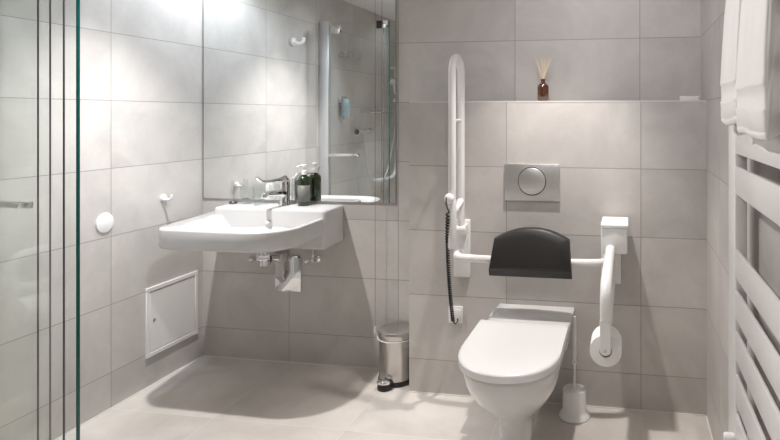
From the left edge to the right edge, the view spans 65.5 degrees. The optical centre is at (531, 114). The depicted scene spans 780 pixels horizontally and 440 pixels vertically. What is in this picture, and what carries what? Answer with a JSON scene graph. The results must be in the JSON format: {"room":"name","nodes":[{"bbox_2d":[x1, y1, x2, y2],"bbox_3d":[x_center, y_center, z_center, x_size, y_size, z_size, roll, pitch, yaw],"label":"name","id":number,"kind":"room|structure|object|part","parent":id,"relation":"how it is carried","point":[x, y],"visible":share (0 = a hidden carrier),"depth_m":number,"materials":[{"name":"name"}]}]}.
{"room":"accessible bathroom","nodes":[
{"label":"accessible bathroom","id":0,"kind":"room"},
{"bbox_2d":[0,0,202,439],"bbox_3d":[-2.134,0.189,1.268,0.120,2.220,4.053,0,0,9],"label":"wall","id":1,"kind":"structure","parent":0,"point":[141,61],"depth_m":2.48,"materials":[{"name":"tile"}]},
{"bbox_2d":[0,0,79,439],"bbox_3d":[-1.695,0.302,1.895,0.544,1.985,0.064,0,0,9],"label":"screen","id":2,"kind":"object","parent":1,"relation":"attached to","point":[3,204],"visible":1,"depth_m":1.84,"materials":[{"name":"clear glass"}]},
{"bbox_2d":[96,213,113,232],"bbox_3d":[-1.861,0.472,2.546,0.006,0.087,0.087,0,0,9],"label":"cap","id":3,"kind":"object","parent":1,"relation":"attached to","point":[105,221],"visible":1,"depth_m":2.54,"materials":[{"name":"white plastic"}]},
{"bbox_2d":[160,194,172,201],"bbox_3d":[-1.784,0.409,2.860,0.057,0.035,0.035,0,0,9],"label":"robe hook","id":4,"kind":"object","parent":1,"relation":"attached to","point":[163,198],"visible":1,"depth_m":2.85,"materials":[{"name":"white plastic"}]},
{"bbox_3d":[-1.780,0.408,2.860,0.049,0.031,0.014,0,0,9],"label":"hook arm","id":5,"kind":"part","parent":4,"relation":"part of","materials":[{"name":"white plastic"}]},
{"bbox_2d":[145,270,197,358],"bbox_3d":[-1.798,0.991,2.925,0.009,0.332,0.336,0,0,9],"label":"access panel","id":6,"kind":"object","parent":1,"relation":"attached to","point":[171,306],"visible":1,"depth_m":2.91,"materials":[{"name":"white metal"}]},
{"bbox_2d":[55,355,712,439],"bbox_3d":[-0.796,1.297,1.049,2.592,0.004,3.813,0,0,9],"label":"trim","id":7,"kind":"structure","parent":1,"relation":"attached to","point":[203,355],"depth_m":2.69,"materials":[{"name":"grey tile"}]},
{"bbox_2d":[58,356,711,439],"bbox_3d":[-0.796,1.359,1.049,2.832,0.120,4.053,0,0,9],"label":"floor","id":8,"kind":"structure","parent":0,"point":[209,398],"depth_m":2.54,"materials":[{"name":"tile"}]},
{"bbox_2d":[37,0,50,439],"bbox_3d":[-1.120,0.301,0.642,0.008,1.973,1.206,0,0,9],"label":"shower door","id":9,"kind":"structure","parent":8,"relation":"on","point":[37,0],"depth_m":1.23,"materials":[{"name":"clear glass"}]},
{"bbox_2d":[376,322,408,391],"bbox_3d":[-0.671,1.169,2.847,0.210,0.260,0.182,0,0,-36],"label":"pedal bin","id":10,"kind":"object","parent":8,"relation":"on","point":[393,337],"visible":0.84,"depth_m":2.78,"materials":[{"name":"silver metal"}]},
{"bbox_3d":[-0.659,1.059,2.858,0.178,0.039,0.178,0,0,9],"label":"bin lid","id":11,"kind":"part","parent":10,"relation":"part of","materials":[{"name":"silver metal"}]},
{"bbox_2d":[559,383,589,423],"bbox_3d":[0.186,1.236,2.515,0.136,0.126,0.136,0,0,9],"label":"stand","id":12,"kind":"object","parent":8,"relation":"on","point":[574,411],"visible":0.95,"depth_m":2.47,"materials":[{"name":"white plastic"}]},
{"bbox_2d":[572,316,576,387],"bbox_3d":[0.186,1.020,2.515,0.025,0.305,0.025,0,0,9],"label":"toilet brush","id":13,"kind":"object","parent":12,"relation":"in","point":[574,362],"visible":1,"depth_m":2.51,"materials":[{"name":"white plastic"}]},
{"bbox_3d":[0.186,1.183,2.515,0.090,0.020,0.090,0,0,9],"label":"stand lid","id":14,"kind":"part","parent":12,"relation":"part of","materials":[{"name":"white plastic"}]},
{"bbox_2d":[203,0,700,367],"bbox_3d":[-0.479,0.189,2.990,2.592,2.220,0.120,0,0,9],"label":"wall","id":15,"kind":"structure","parent":0,"point":[598,50],"depth_m":2.94,"materials":[{"name":"tile"}]},
{"bbox_2d":[159,202,342,252],"bbox_3d":[-1.349,0.557,2.774,0.696,0.188,0.577,0,0,9],"label":"washbasin","id":16,"kind":"object","parent":15,"relation":"attached to","point":[241,227],"visible":0.95,"depth_m":2.79,"materials":[{"name":"white ceramic"}]},
{"bbox_2d":[255,175,290,205],"bbox_3d":[-1.285,0.378,2.895,0.058,0.172,0.262,0,0,9],"label":"mixer tap","id":17,"kind":"object","parent":16,"relation":"on","point":[283,192],"visible":1,"depth_m":2.96,"materials":[{"name":"silver metal"}]},
{"bbox_3d":[-1.285,0.326,2.894,0.042,0.068,0.260,0,0,9],"label":"lever","id":18,"kind":"part","parent":17,"relation":"part of","materials":[{"name":"silver metal"}]},
{"bbox_3d":[-1.284,0.398,2.898,0.044,0.049,0.175,0,0,9],"label":"spout","id":19,"kind":"part","parent":17,"relation":"part of","materials":[{"name":"silver metal"}]},
{"bbox_2d":[296,164,310,205],"bbox_3d":[-1.164,0.358,2.981,0.067,0.210,0.064,0,0,-17],"label":"soap pump bottle","id":20,"kind":"object","parent":16,"relation":"on","point":[304,181],"visible":1,"depth_m":2.96,"materials":[{"name":"green"}]},
{"bbox_2d":[248,253,259,261],"bbox_3d":[-1.441,0.710,3.049,0.048,0.128,0.088,0,0,25],"label":"angle valve","id":21,"kind":"object","parent":15,"relation":"attached to","point":[251,258],"visible":0.54,"depth_m":3.02,"materials":[{"name":"silver metal"}]},
{"bbox_2d":[258,252,279,267],"bbox_3d":[-1.283,0.672,2.840,0.067,0.170,0.337,0,0,-15],"label":"angle valve","id":22,"kind":"object","parent":15,"relation":"attached to","point":[266,258],"visible":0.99,"depth_m":2.70,"materials":[{"name":"silver metal"}]},
{"bbox_2d":[273,251,300,291],"bbox_3d":[-1.279,0.819,3.023,0.146,0.216,0.071,0,0,9],"label":"cover","id":23,"kind":"object","parent":15,"relation":"attached to","point":[287,274],"visible":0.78,"depth_m":3.04,"materials":[{"name":"silver metal"}]},
{"bbox_2d":[203,0,395,203],"bbox_3d":[-1.225,-0.175,3.047,1.092,1.251,0.006,0,0,9],"label":"wall mirror","id":24,"kind":"object","parent":15,"relation":"attached to","point":[288,84],"visible":0.95,"depth_m":3.04,"materials":[{"name":"silver mirror"}]},
{"bbox_2d":[303,249,319,264],"bbox_3d":[-1.135,0.709,2.999,0.048,0.126,0.088,0,0,25],"label":"angle valve","id":25,"kind":"object","parent":15,"relation":"attached to","point":[315,258],"visible":0.94,"depth_m":3.00,"materials":[{"name":"silver metal"}]},
{"bbox_2d":[409,102,706,414],"bbox_3d":[0.109,0.621,2.727,1.347,1.356,0.208,0,0,9],"label":"wall","id":26,"kind":"structure","parent":0,"point":[645,163],"depth_m":2.60,"materials":[{"name":"tile"}]},
{"bbox_2d":[448,306,462,322],"bbox_3d":[-0.348,0.922,2.689,0.070,0.078,0.013,0,0,9],"label":"wall socket","id":27,"kind":"object","parent":26,"relation":"attached to","point":[458,310],"visible":0.79,"depth_m":2.68,"materials":[{"name":"white plastic"}]},
{"bbox_2d":[444,54,470,276],"bbox_3d":[-0.336,0.238,2.576,0.080,1.013,0.233,0,0,9],"label":"grab rail","id":28,"kind":"object","parent":26,"relation":"attached to","point":[459,227],"visible":1,"depth_m":2.62,"materials":[{"name":"white metal"}]},
{"bbox_2d":[445,197,457,323],"bbox_3d":[-0.355,0.650,2.572,0.028,0.616,0.221,0,0,4],"label":"cord","id":29,"kind":"object","parent":28,"relation":"hanging from","point":[450,297],"visible":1,"depth_m":2.53,"materials":[{"name":"black plastic"}]},
{"bbox_3d":[-0.318,0.612,2.682,0.080,0.264,0.018,0,0,9],"label":"wall plate","id":30,"kind":"part","parent":28,"relation":"part of","materials":[{"name":"white plastic"}]},
{"bbox_2d":[458,303,574,439],"bbox_3d":[-0.055,1.018,2.241,0.385,0.392,0.803,0,0,9],"label":"toilet","id":31,"kind":"object","parent":26,"relation":"attached to","point":[510,363],"visible":1,"depth_m":2.02,"materials":[{"name":"white ceramic"}]},
{"bbox_3d":[-0.068,0.838,2.084,0.360,0.030,0.489,0,0,9],"label":"lid","id":32,"kind":"part","parent":31,"relation":"part of","materials":[{"name":"white plastic"}]},
{"bbox_2d":[453,227,604,278],"bbox_3d":[-0.010,0.584,2.528,0.702,0.196,0.190,0,0,9],"label":"support","id":33,"kind":"object","parent":26,"relation":"attached to","point":[535,252],"visible":0.85,"depth_m":2.46,"materials":[{"name":"black foam"},{"name":"white plastic"}]},
{"bbox_2d":[489,227,571,278],"bbox_3d":[0.001,0.584,2.481,0.352,0.196,0.102,0,0,9],"label":"cushion","id":34,"kind":"object","parent":33,"relation":"on","point":[535,252],"depth_m":2.45,"materials":[{"name":"black plastic"}]},
{"bbox_2d":[505,164,559,201],"bbox_3d":[0.004,0.306,2.631,0.252,0.165,0.015,0,0,9],"label":"flush plate","id":35,"kind":"object","parent":26,"relation":"attached to","point":[523,182],"visible":1,"depth_m":2.62,"materials":[{"name":"silver plastic"}]},
{"bbox_2d":[409,100,706,102],"bbox_3d":[0.108,-0.060,2.727,1.348,0.006,0.209,0,0,9],"label":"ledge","id":36,"kind":"structure","parent":26,"relation":"on","point":[643,100],"depth_m":2.60,"materials":[{"name":"grey stone"}]},
{"bbox_2d":[537,79,548,100],"bbox_3d":[0.055,-0.114,2.717,0.053,0.103,0.053,0,0,9],"label":"bottle","id":37,"kind":"object","parent":36,"relation":"on","point":[543,88],"visible":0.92,"depth_m":2.69,"materials":[{"name":"brown glass"}]},
{"bbox_2d":[679,96,701,99],"bbox_3d":[0.703,-0.073,2.573,0.094,0.020,0.029,0,0,9],"label":"bar","id":38,"kind":"object","parent":36,"relation":"on","point":[680,97],"visible":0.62,"depth_m":2.56,"materials":[{"name":"white plastic"}]},
{"bbox_2d":[600,216,628,355],"bbox_3d":[0.311,0.614,2.221,0.120,0.332,0.724,0,0,9],"label":"grab rail","id":39,"kind":"object","parent":26,"relation":"attached to","point":[613,229],"visible":1,"depth_m":2.28,"materials":[{"name":"white"}]},
{"bbox_2d":[590,326,621,366],"bbox_3d":[0.251,0.774,1.957,0.104,0.104,0.101,0,0,9],"label":"toilet roll","id":40,"kind":"object","parent":39,"relation":"hanging from","point":[614,357],"visible":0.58,"depth_m":1.91,"materials":[{"name":"white paper"}]},
{"bbox_3d":[0.352,0.612,2.573,0.088,0.264,0.018,0,0,9],"label":"wall plate","id":41,"kind":"part","parent":39,"relation":"part of","materials":[{"name":"white plastic"}]},
{"bbox_3d":[0.354,0.456,2.468,0.113,0.016,0.189,0,0,9],"label":"box lid","id":42,"kind":"part","parent":39,"relation":"part of","materials":[{"name":"white plastic"}]},
{"bbox_2d":[701,0,779,439],"bbox_3d":[0.542,0.189,0.830,0.120,2.220,4.053,0,0,9],"label":"wall","id":43,"kind":"structure","parent":0,"point":[763,234],"depth_m":2.17,"materials":[{"name":"tile"}]},
{"bbox_2d":[723,124,779,439],"bbox_3d":[0.500,0.234,1.224,0.089,1.730,0.798,0,0,9],"label":"towel radiator","id":44,"kind":"object","parent":43,"relation":"attached to","point":[745,187],"visible":0.77,"depth_m":1.35,"materials":[{"name":"white metal"}]},
{"bbox_3d":[0.520,0.849,1.536,0.028,0.024,0.024,0,0,9],"label":"air vent knob","id":45,"kind":"part","parent":44,"relation":"part of","materials":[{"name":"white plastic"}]},
{"bbox_2d":[720,0,741,124],"bbox_3d":[0.509,-0.195,1.428,0.063,0.442,0.228,0,0,9],"label":"hand towel","id":46,"kind":"object","parent":44,"relation":"hanging from","point":[728,103],"visible":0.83,"depth_m":1.42,"materials":[{"name":"white fabric"}]},
{"bbox_2d":[735,0,779,140],"bbox_3d":[0.469,-0.184,1.185,0.063,0.464,0.260,0,0,9],"label":"hand towel","id":47,"kind":"object","parent":44,"relation":"hanging from","point":[757,88],"visible":1,"depth_m":1.10,"materials":[{"name":"white fabric"}]}
]}

